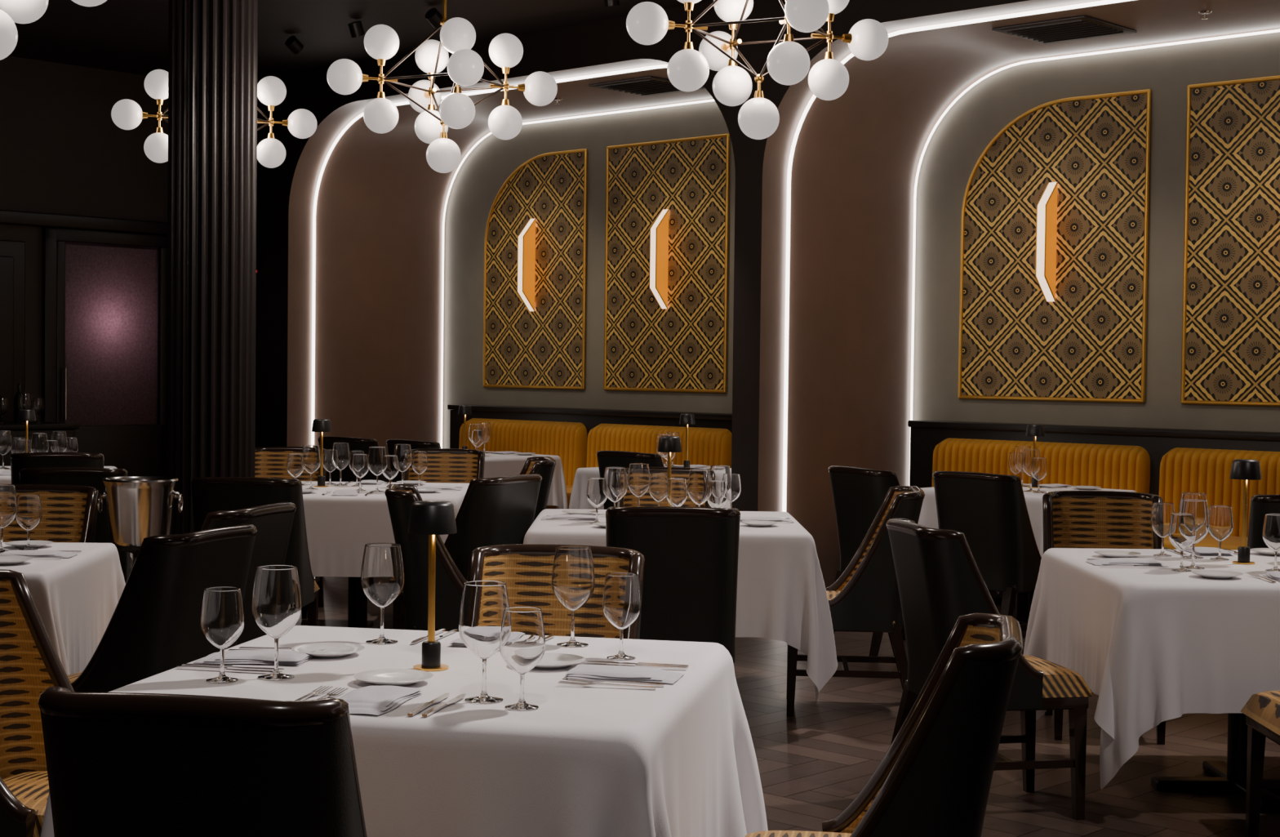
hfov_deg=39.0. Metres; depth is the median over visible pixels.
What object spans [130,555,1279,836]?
floor
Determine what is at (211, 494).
dining chair
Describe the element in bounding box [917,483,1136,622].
dining table
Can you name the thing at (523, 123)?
strip light
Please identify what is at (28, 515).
wine glass
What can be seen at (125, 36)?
ceiling
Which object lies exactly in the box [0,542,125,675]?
dining table
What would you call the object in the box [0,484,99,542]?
dining chair
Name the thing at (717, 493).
wine glass
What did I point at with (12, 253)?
panelling
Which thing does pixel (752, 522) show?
bread plate
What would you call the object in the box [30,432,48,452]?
wine glass
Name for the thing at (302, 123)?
globe chandelier
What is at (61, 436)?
wine glass
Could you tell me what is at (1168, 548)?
knife
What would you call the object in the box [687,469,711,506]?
wine glass
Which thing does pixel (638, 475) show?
wine glass
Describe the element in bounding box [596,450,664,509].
dining chair
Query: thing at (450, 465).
dining chair
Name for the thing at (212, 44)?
fluted column
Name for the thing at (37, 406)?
wine glass
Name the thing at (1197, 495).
wine glass
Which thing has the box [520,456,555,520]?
dining chair
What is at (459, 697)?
knife
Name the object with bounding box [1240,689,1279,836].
dining chair
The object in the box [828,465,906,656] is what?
dining chair
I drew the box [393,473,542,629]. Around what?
dining chair
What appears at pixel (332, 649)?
bread plate
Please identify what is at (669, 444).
table lamp
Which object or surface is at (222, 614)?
wine glass
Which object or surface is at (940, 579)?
dining chair
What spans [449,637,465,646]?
folded napkin
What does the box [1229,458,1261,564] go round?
table lamp
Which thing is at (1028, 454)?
wine glass
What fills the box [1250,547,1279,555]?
bread plate
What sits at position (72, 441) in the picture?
wine glass
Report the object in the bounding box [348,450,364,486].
wine glass
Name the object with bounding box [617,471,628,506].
wine glass
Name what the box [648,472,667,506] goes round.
wine glass
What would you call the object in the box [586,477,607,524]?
wine glass
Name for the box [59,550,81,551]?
knife
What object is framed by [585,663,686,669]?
knife
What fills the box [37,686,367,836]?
dining chair
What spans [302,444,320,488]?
wine glass
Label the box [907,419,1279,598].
bench
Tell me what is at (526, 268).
wall sconce
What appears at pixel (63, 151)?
wall
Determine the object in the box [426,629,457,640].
knife
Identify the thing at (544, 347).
wall panel
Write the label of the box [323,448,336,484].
wine glass
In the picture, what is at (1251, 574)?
fork
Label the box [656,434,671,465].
wine glass
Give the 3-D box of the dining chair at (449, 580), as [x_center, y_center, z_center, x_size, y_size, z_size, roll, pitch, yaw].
[-0.734,0.729,7.206,0.567,0.922,0.473,0,2,-7]
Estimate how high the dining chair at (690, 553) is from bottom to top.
0.922 m
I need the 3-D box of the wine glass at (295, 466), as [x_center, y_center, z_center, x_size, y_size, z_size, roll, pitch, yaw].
[-1.740,0.271,9.119,0.086,0.185,0.086,2,2,34]
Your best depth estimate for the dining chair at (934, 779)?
3.23 m
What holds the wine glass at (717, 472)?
on the tablecloth at (782, 593)
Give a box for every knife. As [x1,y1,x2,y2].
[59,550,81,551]
[177,665,272,672]
[182,663,284,669]
[407,693,449,715]
[410,628,445,643]
[422,693,466,716]
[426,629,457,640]
[541,519,595,520]
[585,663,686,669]
[586,660,688,667]
[1099,564,1168,567]
[1164,547,1186,554]
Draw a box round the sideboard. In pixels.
[0,421,79,466]
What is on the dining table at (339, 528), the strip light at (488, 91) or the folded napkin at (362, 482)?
the folded napkin at (362, 482)
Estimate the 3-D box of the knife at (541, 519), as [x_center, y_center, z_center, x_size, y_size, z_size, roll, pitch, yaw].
[-0.298,0.422,7.497,0.225,0.005,0.015,1,2,0]
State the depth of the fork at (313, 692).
3.50 m
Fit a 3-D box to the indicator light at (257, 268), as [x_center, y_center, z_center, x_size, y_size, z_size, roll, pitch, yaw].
[-3.092,-1.183,14.532,0.060,0.060,0.039,2,2,43]
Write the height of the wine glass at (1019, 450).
0.225 m
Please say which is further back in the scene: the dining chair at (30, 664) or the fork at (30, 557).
the fork at (30, 557)
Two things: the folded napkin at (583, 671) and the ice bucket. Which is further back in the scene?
the ice bucket
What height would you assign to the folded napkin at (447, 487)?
0.016 m
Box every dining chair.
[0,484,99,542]
[0,568,74,836]
[10,452,104,484]
[19,466,130,582]
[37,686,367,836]
[66,523,257,692]
[191,476,319,626]
[200,502,296,644]
[254,446,326,618]
[317,436,389,482]
[384,484,466,631]
[386,439,440,482]
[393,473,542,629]
[400,448,484,483]
[466,543,644,639]
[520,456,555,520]
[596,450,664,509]
[605,506,740,663]
[615,466,711,507]
[745,613,1022,836]
[786,485,924,716]
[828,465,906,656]
[885,518,1093,820]
[932,471,1041,630]
[1042,490,1165,744]
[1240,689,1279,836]
[1247,493,1279,548]
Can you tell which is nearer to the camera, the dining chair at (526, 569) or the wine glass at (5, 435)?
the dining chair at (526, 569)
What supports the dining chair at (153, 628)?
on the floor
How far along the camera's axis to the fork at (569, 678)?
3.64 m
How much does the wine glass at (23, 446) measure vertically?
0.185 m
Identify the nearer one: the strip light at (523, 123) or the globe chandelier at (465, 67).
the globe chandelier at (465, 67)
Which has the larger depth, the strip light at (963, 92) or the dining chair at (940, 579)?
the strip light at (963, 92)
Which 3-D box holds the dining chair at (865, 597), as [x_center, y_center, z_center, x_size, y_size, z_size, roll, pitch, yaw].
[0.875,0.741,7.465,0.567,0.922,0.473,1,2,5]
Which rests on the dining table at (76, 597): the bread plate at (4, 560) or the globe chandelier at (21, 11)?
the bread plate at (4, 560)
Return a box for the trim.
[0,209,167,235]
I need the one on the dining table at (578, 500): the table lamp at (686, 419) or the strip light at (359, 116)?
the table lamp at (686, 419)
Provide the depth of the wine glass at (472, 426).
12.83 m
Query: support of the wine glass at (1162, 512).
on the dining table at (1155, 646)
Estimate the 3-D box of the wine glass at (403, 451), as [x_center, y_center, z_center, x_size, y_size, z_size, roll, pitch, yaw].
[-1.243,0.247,9.453,0.100,0.225,0.100,1,2,0]
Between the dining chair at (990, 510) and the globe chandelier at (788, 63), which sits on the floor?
the dining chair at (990, 510)
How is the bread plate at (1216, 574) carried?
on the dining table at (1155, 646)
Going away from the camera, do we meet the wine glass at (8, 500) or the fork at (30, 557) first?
the fork at (30, 557)
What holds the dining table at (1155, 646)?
on the floor
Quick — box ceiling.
[8,0,713,79]
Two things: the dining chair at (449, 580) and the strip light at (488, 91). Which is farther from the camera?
the strip light at (488, 91)
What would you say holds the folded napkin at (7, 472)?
on the dining table at (4, 479)
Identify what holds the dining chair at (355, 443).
on the floor
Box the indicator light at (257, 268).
[256,267,259,275]
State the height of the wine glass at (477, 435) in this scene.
0.185 m
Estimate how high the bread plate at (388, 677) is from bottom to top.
0.014 m
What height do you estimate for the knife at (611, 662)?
0.005 m
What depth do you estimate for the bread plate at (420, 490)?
9.07 m
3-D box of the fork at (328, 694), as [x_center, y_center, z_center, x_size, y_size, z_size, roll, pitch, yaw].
[-0.603,0.532,3.434,0.024,0.006,0.198,1,2,12]
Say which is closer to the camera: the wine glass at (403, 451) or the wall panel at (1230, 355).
the wine glass at (403, 451)
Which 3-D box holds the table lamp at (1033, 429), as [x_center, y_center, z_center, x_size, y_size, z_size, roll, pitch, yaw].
[2.198,0.208,10.059,0.103,0.354,0.103,1,2,0]
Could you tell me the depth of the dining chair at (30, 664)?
4.16 m
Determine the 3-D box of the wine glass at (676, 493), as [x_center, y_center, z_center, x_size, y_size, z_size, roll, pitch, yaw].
[0.151,0.340,7.441,0.086,0.185,0.086,2,2,34]
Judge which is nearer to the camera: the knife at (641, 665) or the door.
the knife at (641, 665)
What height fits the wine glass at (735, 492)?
0.185 m
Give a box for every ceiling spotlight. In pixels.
[284,35,303,53]
[347,20,364,37]
[425,8,443,28]
[604,0,619,6]
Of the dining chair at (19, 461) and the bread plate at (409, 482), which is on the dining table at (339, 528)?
the bread plate at (409, 482)
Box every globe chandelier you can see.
[0,0,48,60]
[71,0,106,6]
[111,69,168,163]
[257,75,317,168]
[326,0,557,173]
[626,0,888,139]
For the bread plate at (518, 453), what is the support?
on the dining table at (495, 465)
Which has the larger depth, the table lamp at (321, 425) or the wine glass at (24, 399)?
the wine glass at (24, 399)
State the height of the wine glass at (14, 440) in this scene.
0.185 m
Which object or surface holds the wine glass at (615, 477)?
on the tablecloth at (782, 593)
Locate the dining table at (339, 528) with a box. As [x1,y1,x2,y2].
[302,480,469,629]
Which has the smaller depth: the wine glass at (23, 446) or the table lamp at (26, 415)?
the wine glass at (23, 446)
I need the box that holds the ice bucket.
[97,475,182,559]
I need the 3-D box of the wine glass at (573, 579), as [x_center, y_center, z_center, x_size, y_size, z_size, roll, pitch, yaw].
[-0.154,0.408,4.153,0.100,0.225,0.100,1,2,0]
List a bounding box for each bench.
[447,404,732,508]
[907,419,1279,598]
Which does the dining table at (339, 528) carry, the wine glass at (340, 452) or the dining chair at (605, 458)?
the wine glass at (340, 452)
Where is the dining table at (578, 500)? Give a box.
[568,463,731,509]
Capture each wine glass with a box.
[0,398,8,423]
[0,430,11,468]
[0,484,17,552]
[10,437,24,453]
[15,439,31,453]
[15,493,41,550]
[17,392,32,423]
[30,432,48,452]
[31,397,44,422]
[43,440,58,452]
[50,431,67,452]
[64,436,78,452]
[200,586,244,682]
[251,564,302,679]
[286,453,304,478]
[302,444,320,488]
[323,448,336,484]
[331,442,350,485]
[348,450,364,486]
[351,453,368,490]
[360,542,404,644]
[367,446,386,492]
[382,455,399,484]
[393,444,412,484]
[411,450,427,486]
[458,580,509,703]
[468,423,481,449]
[471,430,483,449]
[479,422,491,453]
[499,606,545,710]
[551,545,595,647]
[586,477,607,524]
[602,572,641,660]
[604,466,626,506]
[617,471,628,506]
[627,462,649,506]
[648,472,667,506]
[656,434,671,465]
[662,452,675,460]
[666,431,679,466]
[666,478,687,506]
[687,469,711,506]
[706,480,728,507]
[709,465,731,493]
[728,473,741,507]
[1008,452,1020,475]
[1013,445,1030,486]
[1022,448,1039,491]
[1031,457,1047,493]
[1150,502,1174,556]
[1168,512,1195,571]
[1178,492,1206,558]
[1179,498,1209,568]
[1208,505,1233,559]
[1262,513,1279,571]
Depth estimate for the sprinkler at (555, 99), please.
13.38 m
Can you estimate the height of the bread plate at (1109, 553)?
0.014 m
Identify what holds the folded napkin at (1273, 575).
on the dining table at (1155, 646)
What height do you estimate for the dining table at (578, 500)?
0.760 m
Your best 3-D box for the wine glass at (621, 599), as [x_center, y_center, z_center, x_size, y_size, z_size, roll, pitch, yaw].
[-0.040,0.435,3.974,0.086,0.185,0.086,2,2,34]
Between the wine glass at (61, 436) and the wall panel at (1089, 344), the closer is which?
the wine glass at (61, 436)
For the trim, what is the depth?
13.90 m
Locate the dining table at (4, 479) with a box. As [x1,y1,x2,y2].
[0,466,133,568]
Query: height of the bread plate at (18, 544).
0.014 m
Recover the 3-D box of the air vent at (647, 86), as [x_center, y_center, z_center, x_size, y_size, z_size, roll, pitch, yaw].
[0.059,-2.335,12.723,0.600,0.020,0.600,2,2,43]
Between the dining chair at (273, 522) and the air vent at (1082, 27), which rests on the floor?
the dining chair at (273, 522)
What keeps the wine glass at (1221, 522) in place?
on the dining table at (1155, 646)
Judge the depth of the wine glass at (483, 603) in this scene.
3.42 m
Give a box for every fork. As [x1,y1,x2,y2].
[30,556,62,559]
[227,648,315,652]
[238,646,325,650]
[294,685,333,700]
[317,687,347,698]
[545,635,555,639]
[557,680,656,688]
[566,677,664,686]
[1222,548,1237,553]
[1247,573,1275,582]
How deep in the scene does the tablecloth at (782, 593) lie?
7.05 m
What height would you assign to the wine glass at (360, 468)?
0.185 m
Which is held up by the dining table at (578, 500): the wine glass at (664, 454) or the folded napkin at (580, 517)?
the wine glass at (664, 454)
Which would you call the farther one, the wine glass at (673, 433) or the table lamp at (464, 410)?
the table lamp at (464, 410)
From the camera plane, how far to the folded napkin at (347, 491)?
8.86 m
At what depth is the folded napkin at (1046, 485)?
10.08 m
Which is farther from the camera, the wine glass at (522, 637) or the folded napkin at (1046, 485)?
the folded napkin at (1046, 485)
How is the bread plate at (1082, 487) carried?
on the dining table at (928, 513)
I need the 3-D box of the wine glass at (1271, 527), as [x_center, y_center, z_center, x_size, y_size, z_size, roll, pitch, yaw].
[2.082,0.406,5.912,0.086,0.185,0.086,2,2,34]
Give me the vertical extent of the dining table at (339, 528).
0.760 m
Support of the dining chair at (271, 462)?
on the floor
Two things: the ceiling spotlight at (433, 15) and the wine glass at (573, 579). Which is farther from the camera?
the ceiling spotlight at (433, 15)
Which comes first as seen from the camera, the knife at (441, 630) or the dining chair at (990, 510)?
the knife at (441, 630)
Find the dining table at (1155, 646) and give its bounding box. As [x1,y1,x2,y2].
[1023,547,1279,810]
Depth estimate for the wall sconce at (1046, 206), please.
11.30 m
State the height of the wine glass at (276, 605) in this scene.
0.225 m
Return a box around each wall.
[0,56,168,421]
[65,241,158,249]
[255,0,1279,587]
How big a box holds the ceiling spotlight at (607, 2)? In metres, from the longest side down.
0.090 x 0.090 x 0.090 m
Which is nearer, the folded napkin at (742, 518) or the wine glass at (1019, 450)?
the folded napkin at (742, 518)
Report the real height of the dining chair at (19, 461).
0.922 m
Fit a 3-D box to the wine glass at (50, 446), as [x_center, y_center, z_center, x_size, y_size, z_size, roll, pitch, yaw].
[-3.359,0.218,10.306,0.086,0.185,0.086,2,2,34]
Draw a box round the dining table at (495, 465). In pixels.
[484,451,568,508]
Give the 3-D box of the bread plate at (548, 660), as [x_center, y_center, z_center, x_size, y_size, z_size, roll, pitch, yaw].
[-0.196,0.521,3.866,0.160,0.014,0.160,1,2,0]
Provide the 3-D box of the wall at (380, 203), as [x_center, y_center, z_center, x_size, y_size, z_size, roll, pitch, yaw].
[2.819,-0.689,10.104,15.800,3.680,1.620,2,2,43]
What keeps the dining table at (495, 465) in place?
on the floor
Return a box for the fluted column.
[166,0,257,534]
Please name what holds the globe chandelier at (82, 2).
hanging from the ceiling
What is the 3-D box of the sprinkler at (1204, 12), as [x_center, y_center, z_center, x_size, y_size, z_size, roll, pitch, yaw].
[3.097,-2.209,9.899,0.070,0.040,0.068,2,2,43]
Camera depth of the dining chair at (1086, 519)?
7.31 m
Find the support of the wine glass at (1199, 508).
on the dining table at (1155, 646)
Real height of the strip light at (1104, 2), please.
0.034 m
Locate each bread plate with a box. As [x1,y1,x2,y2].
[0,555,32,564]
[4,540,53,547]
[291,642,364,657]
[302,488,317,493]
[353,668,433,685]
[396,480,426,484]
[417,488,441,492]
[514,452,534,454]
[533,653,585,668]
[562,509,598,515]
[592,521,605,527]
[740,520,778,526]
[1071,485,1101,489]
[1094,550,1141,557]
[1191,569,1243,578]
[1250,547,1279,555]
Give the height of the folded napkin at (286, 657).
0.016 m
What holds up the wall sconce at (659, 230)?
attached to the wall panel at (682, 346)
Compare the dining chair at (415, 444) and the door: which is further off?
the door
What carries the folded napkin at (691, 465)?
on the dining table at (578, 500)
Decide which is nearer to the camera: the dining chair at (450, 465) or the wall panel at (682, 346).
the dining chair at (450, 465)
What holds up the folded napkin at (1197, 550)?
on the dining table at (1155, 646)
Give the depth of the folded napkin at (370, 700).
3.39 m
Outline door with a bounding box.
[41,226,167,476]
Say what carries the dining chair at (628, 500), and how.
on the floor
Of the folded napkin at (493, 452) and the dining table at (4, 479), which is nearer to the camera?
the dining table at (4, 479)
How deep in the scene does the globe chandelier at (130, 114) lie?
8.97 m
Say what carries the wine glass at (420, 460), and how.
on the dining table at (339, 528)
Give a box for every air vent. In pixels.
[588,75,705,96]
[991,15,1137,44]
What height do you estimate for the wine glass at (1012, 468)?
0.185 m
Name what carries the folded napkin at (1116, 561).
on the dining table at (1155, 646)
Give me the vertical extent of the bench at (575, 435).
1.075 m
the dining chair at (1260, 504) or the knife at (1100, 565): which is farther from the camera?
the dining chair at (1260, 504)
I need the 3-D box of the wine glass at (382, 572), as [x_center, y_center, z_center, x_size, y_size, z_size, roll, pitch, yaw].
[-0.594,0.403,4.163,0.100,0.225,0.100,1,2,0]
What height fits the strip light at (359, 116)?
2.588 m
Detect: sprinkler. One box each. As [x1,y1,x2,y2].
[554,97,561,103]
[1198,10,1211,18]
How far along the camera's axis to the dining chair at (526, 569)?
4.82 m
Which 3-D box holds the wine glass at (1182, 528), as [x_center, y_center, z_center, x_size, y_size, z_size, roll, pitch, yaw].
[1.765,0.403,5.883,0.086,0.185,0.086,2,2,34]
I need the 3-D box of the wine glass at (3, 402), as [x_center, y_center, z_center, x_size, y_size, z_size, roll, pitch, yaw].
[-4.618,-0.054,13.078,0.086,0.185,0.086,2,2,34]
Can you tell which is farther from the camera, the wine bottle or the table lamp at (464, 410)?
the wine bottle
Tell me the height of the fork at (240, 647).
0.006 m
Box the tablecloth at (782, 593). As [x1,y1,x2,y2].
[523,508,837,703]
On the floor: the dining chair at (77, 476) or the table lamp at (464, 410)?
the dining chair at (77, 476)
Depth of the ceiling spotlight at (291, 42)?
12.49 m
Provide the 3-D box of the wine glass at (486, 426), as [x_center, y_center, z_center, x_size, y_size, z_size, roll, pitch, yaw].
[-1.142,0.142,13.258,0.100,0.225,0.100,1,2,0]
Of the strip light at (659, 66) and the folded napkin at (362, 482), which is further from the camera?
the strip light at (659, 66)
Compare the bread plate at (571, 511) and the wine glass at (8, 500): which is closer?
the wine glass at (8, 500)
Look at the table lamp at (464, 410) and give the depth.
13.09 m
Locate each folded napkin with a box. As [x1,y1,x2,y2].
[0,470,10,475]
[0,550,78,557]
[194,649,313,665]
[332,488,359,495]
[337,684,422,715]
[357,480,383,484]
[416,485,461,489]
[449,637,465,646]
[491,451,518,453]
[540,514,595,519]
[564,663,684,683]
[676,464,709,467]
[740,516,794,522]
[1037,483,1071,487]
[1086,557,1162,565]
[1185,546,1232,555]
[1262,570,1279,581]
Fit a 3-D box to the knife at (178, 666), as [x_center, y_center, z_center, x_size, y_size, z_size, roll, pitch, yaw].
[-0.857,0.520,3.748,0.225,0.005,0.015,1,2,13]
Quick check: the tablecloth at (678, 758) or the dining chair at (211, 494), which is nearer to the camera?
the tablecloth at (678, 758)
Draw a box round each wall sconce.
[516,217,536,311]
[648,208,669,308]
[1035,181,1057,302]
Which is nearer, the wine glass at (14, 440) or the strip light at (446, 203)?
the wine glass at (14, 440)
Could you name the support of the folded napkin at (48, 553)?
on the dining table at (76, 597)
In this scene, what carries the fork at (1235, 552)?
on the dining table at (1155, 646)
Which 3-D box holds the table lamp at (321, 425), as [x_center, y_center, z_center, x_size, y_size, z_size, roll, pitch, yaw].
[-1.662,0.179,9.429,0.103,0.354,0.103,1,2,0]
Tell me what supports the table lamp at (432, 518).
on the tablecloth at (678, 758)
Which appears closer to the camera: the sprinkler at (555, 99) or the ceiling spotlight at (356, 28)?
the ceiling spotlight at (356, 28)
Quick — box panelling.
[0,240,25,422]
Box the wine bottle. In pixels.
[13,382,24,422]
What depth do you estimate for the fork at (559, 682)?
3.61 m
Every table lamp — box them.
[17,408,35,439]
[311,418,331,487]
[407,500,457,671]
[457,404,471,448]
[657,435,681,506]
[679,413,695,467]
[1025,423,1044,488]
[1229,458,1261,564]
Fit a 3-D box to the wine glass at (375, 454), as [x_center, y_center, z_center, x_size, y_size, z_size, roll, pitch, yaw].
[-1.324,0.256,9.105,0.100,0.225,0.100,1,2,0]
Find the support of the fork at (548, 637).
on the tablecloth at (678, 758)
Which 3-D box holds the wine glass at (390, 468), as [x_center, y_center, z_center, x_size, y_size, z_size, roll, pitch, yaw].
[-1.252,0.279,9.054,0.086,0.185,0.086,2,2,34]
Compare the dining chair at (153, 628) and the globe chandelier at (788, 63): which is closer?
the dining chair at (153, 628)
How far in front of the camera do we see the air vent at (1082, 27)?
10.41 m
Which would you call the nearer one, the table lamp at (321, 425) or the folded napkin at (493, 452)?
the table lamp at (321, 425)
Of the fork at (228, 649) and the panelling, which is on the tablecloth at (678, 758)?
the fork at (228, 649)
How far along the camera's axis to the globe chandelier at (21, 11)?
5.28 m
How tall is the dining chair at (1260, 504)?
0.922 m
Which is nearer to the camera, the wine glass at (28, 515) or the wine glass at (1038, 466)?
the wine glass at (28, 515)
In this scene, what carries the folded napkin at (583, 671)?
on the tablecloth at (678, 758)
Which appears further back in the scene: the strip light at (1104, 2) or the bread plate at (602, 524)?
the strip light at (1104, 2)
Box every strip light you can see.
[311,112,363,444]
[440,132,492,448]
[462,88,499,95]
[522,98,715,124]
[555,64,667,83]
[782,93,816,511]
[888,0,1133,37]
[909,29,1279,469]
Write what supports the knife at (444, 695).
on the tablecloth at (678, 758)
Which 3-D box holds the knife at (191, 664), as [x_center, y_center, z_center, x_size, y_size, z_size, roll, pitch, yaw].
[-0.851,0.520,3.778,0.225,0.005,0.015,1,2,10]
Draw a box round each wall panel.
[482,148,587,389]
[603,133,729,393]
[958,88,1151,403]
[1180,75,1279,406]
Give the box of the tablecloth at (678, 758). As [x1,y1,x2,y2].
[40,625,768,836]
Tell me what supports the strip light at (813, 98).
attached to the wall at (380, 203)
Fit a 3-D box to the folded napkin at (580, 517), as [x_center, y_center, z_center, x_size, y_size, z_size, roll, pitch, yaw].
[-0.300,0.414,7.615,0.230,0.016,0.132,1,2,1]
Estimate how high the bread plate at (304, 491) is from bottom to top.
0.014 m
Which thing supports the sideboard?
on the floor

